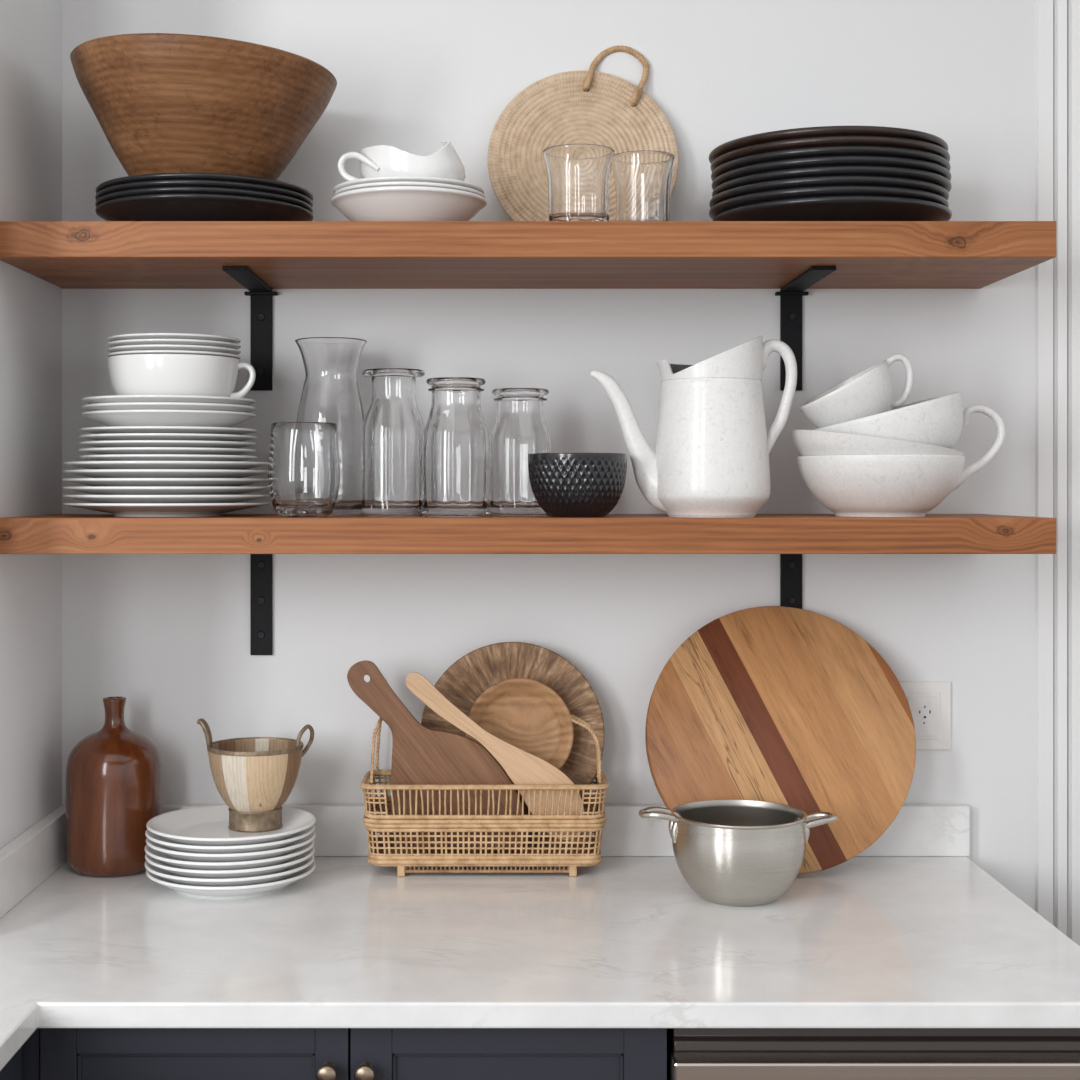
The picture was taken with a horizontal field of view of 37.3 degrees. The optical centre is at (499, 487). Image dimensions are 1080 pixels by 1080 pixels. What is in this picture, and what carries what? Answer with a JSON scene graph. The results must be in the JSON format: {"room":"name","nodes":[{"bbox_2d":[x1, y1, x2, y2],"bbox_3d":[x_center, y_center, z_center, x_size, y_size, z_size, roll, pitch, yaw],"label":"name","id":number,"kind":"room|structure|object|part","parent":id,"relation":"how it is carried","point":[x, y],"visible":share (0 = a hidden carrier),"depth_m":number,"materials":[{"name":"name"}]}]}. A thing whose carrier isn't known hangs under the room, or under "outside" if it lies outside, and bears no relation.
{"room":"kitchen","nodes":[
{"label":"kitchen","id":0,"kind":"room"},
{"bbox_2d":[0,0,61,848],"bbox_3d":[-0.699,0.120,1.962,0.202,2.600,0.445,0,0,0],"label":"wall","id":1,"kind":"structure","parent":0,"point":[30,30],"depth_m":2.03,"materials":[{"name":"paint"}]},
{"bbox_2d":[95,173,312,200],"bbox_3d":[-0.372,-0.356,2.021,0.270,0.033,0.270,0,0,-31],"label":"dinner plate","id":2,"kind":"object","parent":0,"point":[156,176],"visible":0.21,"depth_m":1.91,"materials":[{"name":"black ceramic"}]},
{"bbox_2d":[70,33,336,179],"bbox_3d":[-0.371,-0.442,2.015,0.330,0.186,0.330,0,0,32],"label":"serving bowl","id":3,"kind":"object","parent":2,"relation":"on","point":[162,102],"visible":0.72,"depth_m":1.91,"materials":[{"name":"brown wood"}]},
{"bbox_2d":[95,180,312,206],"bbox_3d":[-0.372,-0.348,2.022,0.270,0.033,0.270,0,0,-13],"label":"dinner plate","id":4,"kind":"object","parent":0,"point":[156,183],"visible":0.18,"depth_m":1.91,"materials":[{"name":"black ceramic"}]},
{"bbox_2d":[62,0,1034,909],"bbox_3d":[0.450,0.120,2.245,2.500,2.600,0.120,0,0,0],"label":"wall","id":5,"kind":"structure","parent":0,"point":[167,634],"depth_m":2.19,"materials":[{"name":"paint"}]},
{"bbox_2d":[222,266,277,390],"bbox_3d":[-0.325,-0.203,2.072,0.044,0.139,0.226,0,0,0],"label":"shelf bracket","id":6,"kind":"object","parent":5,"relation":"attached to","point":[260,293],"visible":1,"depth_m":2.18,"materials":[{"name":"black metal"}]},
{"bbox_3d":[-0.325,-0.267,2.072,0.044,0.009,0.226,0,0,0],"label":"shelf arm","id":7,"kind":"part","parent":6,"relation":"part of"},
{"bbox_3d":[-0.325,-0.200,2.182,0.029,0.134,0.006,0,0,0],"label":"wall plate","id":8,"kind":"part","parent":6,"relation":"part of","materials":[{"name":"black metal"}]},
{"bbox_2d":[250,554,271,654],"bbox_3d":[-0.325,0.153,2.110,0.044,0.150,0.150,0,0,0],"label":"shelf bracket","id":9,"kind":"object","parent":5,"relation":"attached to","point":[260,564],"visible":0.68,"depth_m":2.18,"materials":[{"name":"black metal"}]},
{"bbox_2d":[0,514,1055,553],"bbox_3d":[0.029,0.057,2.035,1.254,0.042,0.300,0,0,0],"label":"shelf","id":10,"kind":"object","parent":5,"relation":"attached to","point":[54,533],"visible":0.96,"depth_m":1.89,"materials":[{"name":"brown wood"}]},
{"bbox_2d":[63,502,269,516],"bbox_3d":[-0.419,0.027,2.017,0.255,0.017,0.255,0,0,-43],"label":"dinner plate","id":11,"kind":"object","parent":10,"relation":"on","point":[117,509],"visible":0.94,"depth_m":1.93,"materials":[{"name":"white ceramic"}]},
{"bbox_2d":[63,494,268,502],"bbox_3d":[-0.419,0.017,2.016,0.255,0.017,0.255,0,0,34],"label":"dinner plate","id":12,"kind":"object","parent":11,"relation":"on","point":[84,497],"visible":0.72,"depth_m":1.92,"materials":[{"name":"white ceramic"}]},
{"bbox_2d":[63,486,268,494],"bbox_3d":[-0.419,0.007,2.016,0.255,0.017,0.255,0,0,24],"label":"dinner plate","id":13,"kind":"object","parent":12,"relation":"on","point":[96,490],"visible":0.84,"depth_m":1.92,"materials":[{"name":"white ceramic"}]},
{"bbox_2d":[62,478,267,485],"bbox_3d":[-0.420,-0.003,2.017,0.255,0.017,0.255,0,0,-10],"label":"dinner plate","id":14,"kind":"object","parent":13,"relation":"on","point":[85,481],"visible":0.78,"depth_m":1.92,"materials":[{"name":"white ceramic"}]},
{"bbox_2d":[63,469,267,477],"bbox_3d":[-0.418,-0.014,2.015,0.255,0.017,0.255,0,0,-16],"label":"dinner plate","id":15,"kind":"object","parent":14,"relation":"on","point":[93,473],"visible":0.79,"depth_m":1.92,"materials":[{"name":"white ceramic"}]},
{"bbox_2d":[64,461,267,469],"bbox_3d":[-0.417,-0.024,2.015,0.255,0.017,0.255,0,0,-20],"label":"dinner plate","id":16,"kind":"object","parent":15,"relation":"on","point":[228,465],"visible":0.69,"depth_m":1.92,"materials":[{"name":"white ceramic"}]},
{"bbox_2d":[79,454,256,460],"bbox_3d":[-0.417,-0.033,2.016,0.219,0.015,0.219,0,0,-8],"label":"plate","id":17,"kind":"object","parent":16,"relation":"on","point":[109,457],"visible":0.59,"depth_m":1.93,"materials":[{"name":"white ceramic"}]},
{"bbox_2d":[78,447,255,454],"bbox_3d":[-0.418,-0.041,2.015,0.219,0.015,0.219,0,0,19],"label":"plate","id":18,"kind":"object","parent":17,"relation":"on","point":[108,450],"visible":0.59,"depth_m":1.93,"materials":[{"name":"white ceramic"}]},
{"bbox_2d":[79,440,256,447],"bbox_3d":[-0.417,-0.050,2.016,0.219,0.015,0.219,0,0,-18],"label":"plate","id":19,"kind":"object","parent":18,"relation":"on","point":[110,443],"visible":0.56,"depth_m":1.93,"materials":[{"name":"white ceramic"}]},
{"bbox_2d":[79,433,256,441],"bbox_3d":[-0.417,-0.058,2.016,0.219,0.015,0.219,0,0,-13],"label":"plate","id":20,"kind":"object","parent":19,"relation":"on","point":[110,436],"visible":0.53,"depth_m":1.93,"materials":[{"name":"white ceramic"}]},
{"bbox_2d":[80,426,256,434],"bbox_3d":[-0.417,-0.066,2.016,0.219,0.015,0.219,0,0,6],"label":"plate","id":21,"kind":"object","parent":20,"relation":"on","point":[111,429],"visible":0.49,"depth_m":1.93,"materials":[{"name":"white ceramic"}]},
{"bbox_2d":[82,410,255,426],"bbox_3d":[-0.416,-0.081,2.016,0.215,0.026,0.215,0,0,-31],"label":"shallow dish","id":22,"kind":"object","parent":21,"relation":"on","point":[199,418],"visible":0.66,"depth_m":1.94,"materials":[{"name":"white ceramic"}]},
{"bbox_2d":[82,402,255,412],"bbox_3d":[-0.415,-0.089,2.016,0.215,0.026,0.215,0,0,23],"label":"shallow dish","id":23,"kind":"object","parent":22,"relation":"on","point":[121,405],"visible":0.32,"depth_m":1.93,"materials":[{"name":"white ceramic"}]},
{"bbox_2d":[82,395,255,405],"bbox_3d":[-0.416,-0.098,2.016,0.215,0.026,0.215,0,0,10],"label":"shallow dish","id":24,"kind":"object","parent":23,"relation":"on","point":[111,398],"visible":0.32,"depth_m":1.93,"materials":[{"name":"white ceramic"}]},
{"bbox_2d":[107,354,255,397],"bbox_3d":[-0.411,-0.128,2.016,0.164,0.068,0.164,0,0,43],"label":"cup","id":25,"kind":"object","parent":24,"relation":"on","point":[134,374],"visible":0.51,"depth_m":1.95,"materials":[{"name":"white ceramic"}]},
{"bbox_2d":[107,350,239,358],"bbox_3d":[-0.410,-0.159,2.016,0.165,0.016,0.165,0,0,-13],"label":"saucer","id":26,"kind":"object","parent":25,"relation":"on","point":[136,351],"visible":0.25,"depth_m":1.95,"materials":[{"name":"white ceramic"}]},
{"bbox_2d":[107,344,240,354],"bbox_3d":[-0.410,-0.166,2.016,0.165,0.016,0.165,0,0,-17],"label":"saucer","id":27,"kind":"object","parent":26,"relation":"on","point":[147,346],"visible":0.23,"depth_m":1.95,"materials":[{"name":"white ceramic"}]},
{"bbox_2d":[107,339,240,348],"bbox_3d":[-0.410,-0.173,2.016,0.165,0.016,0.165,0,0,31],"label":"saucer","id":28,"kind":"object","parent":27,"relation":"on","point":[130,341],"visible":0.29,"depth_m":1.95,"materials":[{"name":"white ceramic"}]},
{"bbox_2d":[107,333,240,343],"bbox_3d":[-0.410,-0.179,2.016,0.165,0.016,0.165,0,0,23],"label":"saucer","id":29,"kind":"object","parent":28,"relation":"on","point":[136,335],"visible":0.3,"depth_m":1.95,"materials":[{"name":"white ceramic"}]},
{"bbox_3d":[-0.324,-0.134,2.016,0.032,0.051,0.016,0,0,0],"label":"handle","id":30,"kind":"part","parent":25,"relation":"part of","materials":[{"name":"white ceramic"}]},
{"bbox_2d":[268,422,339,517],"bbox_3d":[-0.237,-0.021,1.935,0.087,0.114,0.085,0,0,0],"label":"tumbler","id":31,"kind":"object","parent":10,"relation":"on","point":[304,465],"visible":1,"depth_m":1.90,"materials":[{"name":"clear glass"}]},
{"bbox_2d":[295,337,366,515],"bbox_3d":[-0.220,-0.079,2.085,0.098,0.228,0.098,0,0,21],"label":"carafe","id":32,"kind":"object","parent":10,"relation":"on","point":[330,392],"visible":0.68,"depth_m":2.05,"materials":[{"name":"clear glass"}]},
{"bbox_2d":[361,368,424,516],"bbox_3d":[-0.134,-0.056,2.005,0.080,0.182,0.080,0,0,0],"label":"storage jar","id":33,"kind":"object","parent":10,"relation":"on","point":[393,426],"visible":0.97,"depth_m":1.97,"materials":[{"name":"clear glass"}]},
{"bbox_2d":[422,377,489,516],"bbox_3d":[-0.054,-0.049,1.965,0.084,0.169,0.084,0,0,0],"label":"storage jar","id":34,"kind":"object","parent":10,"relation":"on","point":[455,445],"visible":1,"depth_m":1.93,"materials":[{"name":"clear glass"}]},
{"bbox_2d":[489,388,551,515],"bbox_3d":[0.026,-0.045,2.045,0.081,0.161,0.081,0,0,0],"label":"storage jar","id":35,"kind":"object","parent":10,"relation":"on","point":[520,429],"visible":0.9,"depth_m":2.01,"materials":[{"name":"clear glass"}]},
{"bbox_2d":[528,453,626,516],"bbox_3d":[0.094,-0.003,1.948,0.121,0.077,0.121,0,0,8],"label":"bowl","id":36,"kind":"object","parent":10,"relation":"on","point":[562,484],"visible":0.99,"depth_m":1.90,"materials":[{"name":"black ceramic"}]},
{"bbox_2d":[590,336,796,516],"bbox_3d":[0.244,-0.076,1.966,0.227,0.222,0.144,0,0,-28],"label":"pitcher","id":37,"kind":"object","parent":10,"relation":"on","point":[710,458],"visible":0.98,"depth_m":1.92,"materials":[{"name":"white ceramic"}]},
{"bbox_3d":[0.167,-0.055,1.975,0.110,0.180,0.058,0,0,0],"label":"spout","id":38,"kind":"part","parent":37,"relation":"part of","materials":[{"name":"white ceramic"}]},
{"bbox_3d":[0.340,-0.113,1.975,0.054,0.141,0.018,0,0,0],"label":"handle","id":39,"kind":"part","parent":37,"relation":"part of","materials":[{"name":"white ceramic"}]},
{"bbox_2d":[797,405,1005,516],"bbox_3d":[0.484,-0.035,1.999,0.225,0.140,0.205,0,0,40],"label":"cup","id":40,"kind":"object","parent":10,"relation":"on","point":[846,485],"visible":0.99,"depth_m":1.94,"materials":[{"name":"white ceramic"}]},
{"bbox_2d":[790,430,963,455],"bbox_3d":[0.471,-0.035,2.005,0.212,0.074,0.214,0,0,-2],"label":"bowl","id":41,"kind":"object","parent":40,"relation":"in","point":[806,442],"visible":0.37,"depth_m":1.92,"materials":[{"name":"white ceramic"}]},
{"bbox_2d":[813,392,962,448],"bbox_3d":[0.484,-0.067,2.005,0.184,0.105,0.185,0,0,26],"label":"bowl","id":42,"kind":"object","parent":41,"relation":"in","point":[937,421],"visible":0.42,"depth_m":1.92,"materials":[{"name":"white ceramic"}]},
{"bbox_2d":[799,353,912,427],"bbox_3d":[0.433,-0.114,2.003,0.125,0.109,0.117,0,0,-40],"label":"cup","id":43,"kind":"object","parent":42,"relation":"on","point":[868,392],"visible":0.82,"depth_m":1.96,"materials":[{"name":"white ceramic"}]},
{"bbox_3d":[0.496,-0.134,2.000,0.041,0.068,0.012,0,0,0],"label":"handle","id":44,"kind":"part","parent":43,"relation":"part of","materials":[{"name":"white ceramic"}]},
{"bbox_3d":[0.594,-0.049,2.005,0.078,0.111,0.018,0,0,0],"label":"handle","id":45,"kind":"part","parent":40,"relation":"part of","materials":[{"name":"white ceramic"}]},
{"bbox_2d":[0,221,1055,288],"bbox_3d":[0.029,-0.293,2.035,1.254,0.043,0.300,0,0,0],"label":"shelf","id":46,"kind":"object","parent":5,"relation":"attached to","point":[64,254],"visible":1,"depth_m":1.89,"materials":[{"name":"brown wood"}]},
{"bbox_2d":[95,193,312,220],"bbox_3d":[-0.372,-0.331,2.021,0.270,0.033,0.270,0,0,-44],"label":"dinner plate","id":47,"kind":"object","parent":46,"relation":"on","point":[176,206],"visible":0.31,"depth_m":1.92,"materials":[{"name":"black ceramic"}]},
{"bbox_2d":[95,187,312,212],"bbox_3d":[-0.372,-0.339,2.022,0.270,0.033,0.270,0,0,-36],"label":"dinner plate","id":48,"kind":"object","parent":47,"relation":"on","point":[155,190],"visible":0.3,"depth_m":1.91,"materials":[{"name":"black ceramic"}]},
{"bbox_2d":[331,186,486,220],"bbox_3d":[-0.114,-0.337,1.995,0.194,0.044,0.194,0,0,0],"label":"shallow dish","id":49,"kind":"object","parent":46,"relation":"on","point":[386,203],"visible":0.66,"depth_m":1.93,"materials":[{"name":"white ceramic"}]},
{"bbox_2d":[334,181,484,197],"bbox_3d":[-0.112,-0.353,1.995,0.189,0.023,0.189,0,0,0],"label":"saucer","id":50,"kind":"object","parent":49,"relation":"on","point":[395,183],"visible":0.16,"depth_m":1.91,"materials":[{"name":"white ceramic"}]},
{"bbox_2d":[333,176,483,193],"bbox_3d":[-0.114,-0.360,1.995,0.189,0.022,0.189,0,0,33],"label":"saucer","id":51,"kind":"object","parent":50,"relation":"on","point":[385,178],"visible":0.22,"depth_m":1.91,"materials":[{"name":"white ceramic"}]},
{"bbox_2d":[338,142,465,180],"bbox_3d":[-0.121,-0.394,1.995,0.157,0.078,0.110,1,0,0],"label":"creamer","id":52,"kind":"object","parent":51,"relation":"on","point":[380,160],"visible":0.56,"depth_m":1.95,"materials":[{"name":"white ceramic"}]},
{"bbox_3d":[-0.172,-0.391,1.964,0.056,0.043,0.019,0,0,22],"label":"handle","id":53,"kind":"part","parent":52,"relation":"part of","materials":[{"name":"white ceramic"}]},
{"bbox_2d":[542,144,614,220],"bbox_3d":[0.096,-0.363,1.955,0.089,0.096,0.089,0,0,9],"label":"drinking glass","id":54,"kind":"object","parent":46,"relation":"on","point":[578,175],"visible":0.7,"depth_m":1.92,"materials":[{"name":"clear glass"}]},
{"bbox_2d":[488,45,678,220],"bbox_3d":[0.112,-0.460,2.155,0.256,0.288,0.061,0,0,-3],"label":"trivet","id":55,"kind":"object","parent":46,"relation":"on","point":[591,106],"visible":0.62,"depth_m":2.16,"materials":[{"name":"wicker"}]},
{"bbox_3d":[0.158,-0.560,2.170,0.092,0.092,0.022,0,-11,0],"label":"rope handle","id":56,"kind":"part","parent":55,"relation":"part of","materials":[{"name":"wicker"}]},
{"bbox_2d":[612,150,674,220],"bbox_3d":[0.179,-0.365,2.005,0.084,0.100,0.084,0,0,0],"label":"drinking glass","id":57,"kind":"object","parent":46,"relation":"on","point":[643,179],"visible":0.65,"depth_m":1.98,"materials":[{"name":"clear glass"}]},
{"bbox_2d":[712,195,951,220],"bbox_3d":[0.420,-0.330,2.034,0.298,0.031,0.298,0,0,0],"label":"dinner plate","id":58,"kind":"object","parent":46,"relation":"on","point":[855,207],"visible":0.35,"depth_m":1.92,"materials":[{"name":"black ceramic"}]},
{"bbox_2d":[709,186,948,219],"bbox_3d":[0.416,-0.342,2.034,0.298,0.031,0.298,0,0,16],"label":"dinner plate","id":59,"kind":"object","parent":58,"relation":"on","point":[801,192],"visible":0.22,"depth_m":1.91,"materials":[{"name":"black ceramic"}]},
{"bbox_2d":[709,176,948,207],"bbox_3d":[0.416,-0.354,2.034,0.298,0.031,0.298,0,0,31],"label":"dinner plate","id":60,"kind":"object","parent":59,"relation":"on","point":[819,180],"visible":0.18,"depth_m":1.91,"materials":[{"name":"black ceramic"}]},
{"bbox_2d":[712,166,951,197],"bbox_3d":[0.420,-0.365,2.034,0.298,0.031,0.298,0,0,-43],"label":"dinner plate","id":61,"kind":"object","parent":60,"relation":"on","point":[886,171],"visible":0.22,"depth_m":1.91,"materials":[{"name":"black ceramic"}]},
{"bbox_2d":[712,156,950,189],"bbox_3d":[0.419,-0.377,2.034,0.298,0.031,0.298,0,0,-28],"label":"dinner plate","id":62,"kind":"object","parent":61,"relation":"on","point":[823,160],"visible":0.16,"depth_m":1.91,"materials":[{"name":"black ceramic"}]},
{"bbox_2d":[711,146,950,180],"bbox_3d":[0.418,-0.389,2.034,0.298,0.031,0.298,0,0,-12],"label":"dinner plate","id":63,"kind":"object","parent":62,"relation":"on","point":[823,150],"visible":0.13,"depth_m":1.91,"materials":[{"name":"black ceramic"}]},
{"bbox_2d":[710,136,949,170],"bbox_3d":[0.418,-0.401,2.034,0.298,0.031,0.298,0,0,3],"label":"dinner plate","id":64,"kind":"object","parent":63,"relation":"on","point":[823,140],"visible":0.2,"depth_m":1.91,"materials":[{"name":"black ceramic"}]},
{"bbox_2d":[709,126,947,163],"bbox_3d":[0.415,-0.413,2.034,0.298,0.031,0.298,0,0,19],"label":"dinner plate","id":65,"kind":"object","parent":64,"relation":"on","point":[819,131],"visible":0.15,"depth_m":1.91,"materials":[{"name":"black ceramic"}]},
{"bbox_2d":[780,554,801,608],"bbox_3d":[0.397,0.153,2.110,0.044,0.150,0.150,0,0,0],"label":"shelf bracket","id":66,"kind":"object","parent":5,"relation":"attached to","point":[790,564],"visible":0.48,"depth_m":2.18,"materials":[{"name":"black metal"}]},
{"bbox_2d":[775,266,835,390],"bbox_3d":[0.397,-0.203,2.072,0.044,0.139,0.226,0,0,0],"label":"shelf bracket","id":67,"kind":"object","parent":5,"relation":"attached to","point":[791,294],"visible":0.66,"depth_m":2.18,"materials":[{"name":"black metal"}]},
{"bbox_3d":[0.397,-0.200,2.182,0.029,0.134,0.006,0,0,0],"label":"wall plate","id":68,"kind":"part","parent":67,"relation":"part of","materials":[{"name":"black metal"}]},
{"bbox_3d":[0.397,-0.267,2.072,0.044,0.009,0.226,0,0,0],"label":"shelf arm","id":69,"kind":"part","parent":67,"relation":"part of"},
{"bbox_2d":[899,682,950,749],"bbox_3d":[0.575,0.311,2.181,0.080,0.093,0.009,0,0,0],"label":"wall outlet","id":70,"kind":"object","parent":5,"relation":"attached to","point":[929,702],"visible":0.74,"depth_m":2.18,"materials":[{"name":"white plastic"}]},
{"bbox_2d":[1035,0,1079,945],"bbox_3d":[0.792,0.120,2.171,0.122,2.600,0.028,0,0,0],"label":"trim","id":71,"kind":"structure","parent":5,"relation":"attached to","point":[1057,22],"depth_m":2.17,"materials":[{"name":"paint"}]},
{"bbox_3d":[-0.100,1.445,0.052,5.000,0.050,4.505,0,0,0],"label":"floor","id":72,"kind":"structure","parent":0,"visible":0},
{"bbox_2d":[0,1047,21,1079],"bbox_3d":[-0.531,0.972,1.069,0.130,0.894,0.979,0,0,0],"label":"base cabinet","id":73,"kind":"object","parent":72,"relation":"on","point":[12,1070],"visible":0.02,"depth_m":1.54,"materials":[{"name":"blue wood"}]},
{"bbox_2d":[22,1028,666,1079],"bbox_3d":[-0.166,0.972,1.856,0.664,0.894,0.608,0,0,0],"label":"base cabinet","id":74,"kind":"object","parent":72,"relation":"on","point":[48,1053],"visible":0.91,"depth_m":1.58,"materials":[{"name":"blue wood"}]},
{"bbox_3d":[-0.302,0.924,1.588,0.304,0.792,0.020,0,0,0],"label":"door","id":75,"kind":"part","parent":74,"relation":"part of","materials":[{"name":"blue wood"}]},
{"bbox_3d":[-0.169,0.572,1.565,0.021,0.021,0.026,0,0,0],"label":"knob","id":76,"kind":"part","parent":74,"relation":"part of","materials":[{"name":"gold metal"}]},
{"bbox_3d":[-0.132,0.572,1.565,0.021,0.021,0.026,0,0,0],"label":"knob","id":77,"kind":"part","parent":74,"relation":"part of","materials":[{"name":"gold metal"}]},
{"bbox_3d":[0.009,0.924,1.588,0.312,0.792,0.020,0,0,0],"label":"door","id":78,"kind":"part","parent":74,"relation":"part of","materials":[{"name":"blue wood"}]},
{"bbox_2d":[0,856,1079,1070],"bbox_3d":[0.018,0.512,1.367,1.230,0.026,1.634,0,0,0],"label":"countertop","id":79,"kind":"structure","parent":74,"relation":"on","point":[624,941],"depth_m":1.71,"materials":[{"name":"white stone"}]},
{"bbox_2d":[0,804,66,917],"bbox_3d":[-0.588,0.465,1.965,0.020,0.068,0.440,0,0,0],"label":"side upstand","id":80,"kind":"object","parent":79,"relation":"on","point":[29,859],"visible":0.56,"depth_m":1.98,"materials":[{"name":"white stone"}]},
{"bbox_2d":[66,696,162,876],"bbox_3d":[-0.505,0.387,2.098,0.124,0.224,0.124,0,0,0],"label":"bottle","id":81,"kind":"object","parent":79,"relation":"on","point":[114,775],"visible":0.94,"depth_m":2.05,"materials":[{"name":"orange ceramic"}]},
{"bbox_2d":[146,861,315,898],"bbox_3d":[-0.338,0.487,2.012,0.211,0.024,0.211,0,0,0],"label":"dinner plate","id":82,"kind":"object","parent":79,"relation":"on","point":[231,892],"visible":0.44,"depth_m":1.94,"materials":[{"name":"white ceramic"}]},
{"bbox_2d":[144,855,313,886],"bbox_3d":[-0.339,0.478,2.012,0.211,0.023,0.211,0,0,33],"label":"dinner plate","id":83,"kind":"object","parent":82,"relation":"on","point":[157,871],"visible":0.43,"depth_m":1.93,"materials":[{"name":"white ceramic"}]},
{"bbox_2d":[145,846,314,878],"bbox_3d":[-0.339,0.468,2.012,0.211,0.024,0.211,0,0,-25],"label":"dinner plate","id":84,"kind":"object","parent":83,"relation":"on","point":[243,873],"visible":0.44,"depth_m":1.93,"materials":[{"name":"white ceramic"}]},
{"bbox_2d":[144,840,313,869],"bbox_3d":[-0.339,0.458,2.012,0.211,0.024,0.211,0,0,8],"label":"dinner plate","id":85,"kind":"object","parent":84,"relation":"on","point":[164,858],"visible":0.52,"depth_m":1.93,"materials":[{"name":"white ceramic"}]},
{"bbox_2d":[146,831,315,861],"bbox_3d":[-0.338,0.448,2.012,0.211,0.024,0.211,0,0,41],"label":"dinner plate","id":86,"kind":"object","parent":85,"relation":"on","point":[182,856],"visible":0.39,"depth_m":1.93,"materials":[{"name":"white ceramic"}]},
{"bbox_2d":[145,825,314,853],"bbox_3d":[-0.339,0.439,2.012,0.211,0.023,0.211,0,0,-16],"label":"dinner plate","id":87,"kind":"object","parent":86,"relation":"on","point":[151,836],"visible":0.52,"depth_m":1.93,"materials":[{"name":"white ceramic"}]},
{"bbox_2d":[146,805,315,845],"bbox_3d":[-0.337,0.429,2.012,0.211,0.024,0.211,0,0,16],"label":"dinner plate","id":88,"kind":"object","parent":87,"relation":"on","point":[204,825],"visible":0.78,"depth_m":2.02,"materials":[{"name":"white ceramic"}]},
{"bbox_2d":[197,718,313,831],"bbox_3d":[-0.312,0.363,2.040,0.122,0.138,0.122,0,0,39],"label":"cup","id":89,"kind":"object","parent":88,"relation":"on","point":[254,777],"visible":1,"depth_m":2.01,"materials":[{"name":"brown wood"}]},
{"bbox_3d":[-0.363,0.349,2.040,0.047,0.110,0.017,0,0,0],"label":"handle","id":90,"kind":"part","parent":89,"relation":"part of","materials":[{"name":"wood"}]},
{"bbox_2d":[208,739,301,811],"bbox_3d":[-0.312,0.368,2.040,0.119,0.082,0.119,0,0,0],"label":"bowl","id":91,"kind":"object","parent":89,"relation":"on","point":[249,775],"depth_m":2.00,"materials":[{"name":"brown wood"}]},
{"bbox_3d":[-0.248,0.323,2.040,0.020,0.044,0.026,0,0,6],"label":"handle","id":92,"kind":"part","parent":89,"relation":"part of","materials":[{"name":"wood"}]},
{"bbox_2d":[360,715,608,876],"bbox_3d":[-0.020,0.397,2.101,0.321,0.204,0.118,0,0,0],"label":"basket","id":93,"kind":"object","parent":79,"relation":"on","point":[538,850],"visible":0.92,"depth_m":2.05,"materials":[{"name":"wicker"}]},
{"bbox_3d":[-0.160,0.340,2.101,0.014,0.080,0.098,0,0,0],"label":"handle","id":94,"kind":"part","parent":93,"relation":"part of","materials":[{"name":"wicker"}]},
{"bbox_2d":[347,660,525,849],"bbox_3d":[-0.083,0.347,2.082,0.234,0.244,0.023,0,0,2],"label":"paddle board","id":95,"kind":"object","parent":93,"relation":"in","point":[421,755],"visible":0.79,"depth_m":2.08,"materials":[{"name":"brown wood"}]},
{"bbox_2d":[406,672,584,839],"bbox_3d":[-0.006,0.345,2.063,0.231,0.214,0.012,0,0,2],"label":"wooden spatula","id":96,"kind":"object","parent":93,"relation":"in","point":[522,767],"visible":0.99,"depth_m":2.06,"materials":[{"name":"brown wood"}]},
{"bbox_2d":[421,642,604,814],"bbox_3d":[0.017,0.329,2.136,0.246,0.244,0.037,0,0,0],"label":"round platter","id":97,"kind":"object","parent":93,"relation":"in","point":[466,679],"visible":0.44,"depth_m":2.14,"materials":[{"name":"brown wood"}]},
{"bbox_2d":[465,678,573,784],"bbox_3d":[0.026,0.322,2.110,0.142,0.142,0.032,0,0,2],"label":"wooden plate","id":98,"kind":"object","parent":93,"relation":"in","point":[529,715],"visible":0.72,"depth_m":2.12,"materials":[{"name":"brown wood"}]},
{"bbox_3d":[0.111,0.337,2.074,0.041,0.085,0.045,0,0,0],"label":"handle","id":99,"kind":"part","parent":93,"relation":"part of","materials":[{"name":"wicker"}]},
{"bbox_2d":[163,804,969,855],"bbox_3d":[0.029,0.465,2.175,1.214,0.068,0.020,0,0,0],"label":"back upstand","id":100,"kind":"object","parent":79,"relation":"on","point":[917,829],"visible":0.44,"depth_m":2.17,"materials":[{"name":"white stone"}]},
{"bbox_2d":[639,799,837,906],"bbox_3d":[0.290,0.445,1.950,0.196,0.108,0.165,0,0,-39],"label":"pot","id":101,"kind":"object","parent":79,"relation":"on","point":[737,853],"visible":1,"depth_m":1.90,"materials":[{"name":"metal"}]},
{"bbox_3d":[0.196,0.410,1.950,0.055,0.038,0.042,0,0,0],"label":"handle","id":102,"kind":"part","parent":101,"relation":"part of","materials":[{"name":"metal"}]},
{"bbox_3d":[0.386,0.413,1.950,0.050,0.032,0.042,0,0,0],"label":"handle","id":103,"kind":"part","parent":101,"relation":"part of","materials":[{"name":"metal"}]},
{"bbox_2d":[645,606,915,874],"bbox_3d":[0.369,0.329,2.109,0.354,0.339,0.136,0,0,0],"label":"cutting board","id":104,"kind":"object","parent":79,"relation":"on","point":[790,706],"visible":0.78,"depth_m":2.10,"materials":[{"name":"brown wood"}]},
{"bbox_2d":[667,1028,1079,1079],"bbox_3d":[0.399,0.973,1.857,0.457,0.893,0.582,0,0,0],"label":"dishwasher","id":105,"kind":"object","parent":72,"relation":"on","point":[692,1053],"visible":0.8,"depth_m":1.58,"materials":[{"name":"silver metal"}]},
{"bbox_3d":[0.399,0.936,1.587,0.457,0.747,0.042,0,0,0],"label":"door","id":106,"kind":"part","parent":105,"relation":"part of","materials":[{"name":"silver metal"}]}
]}

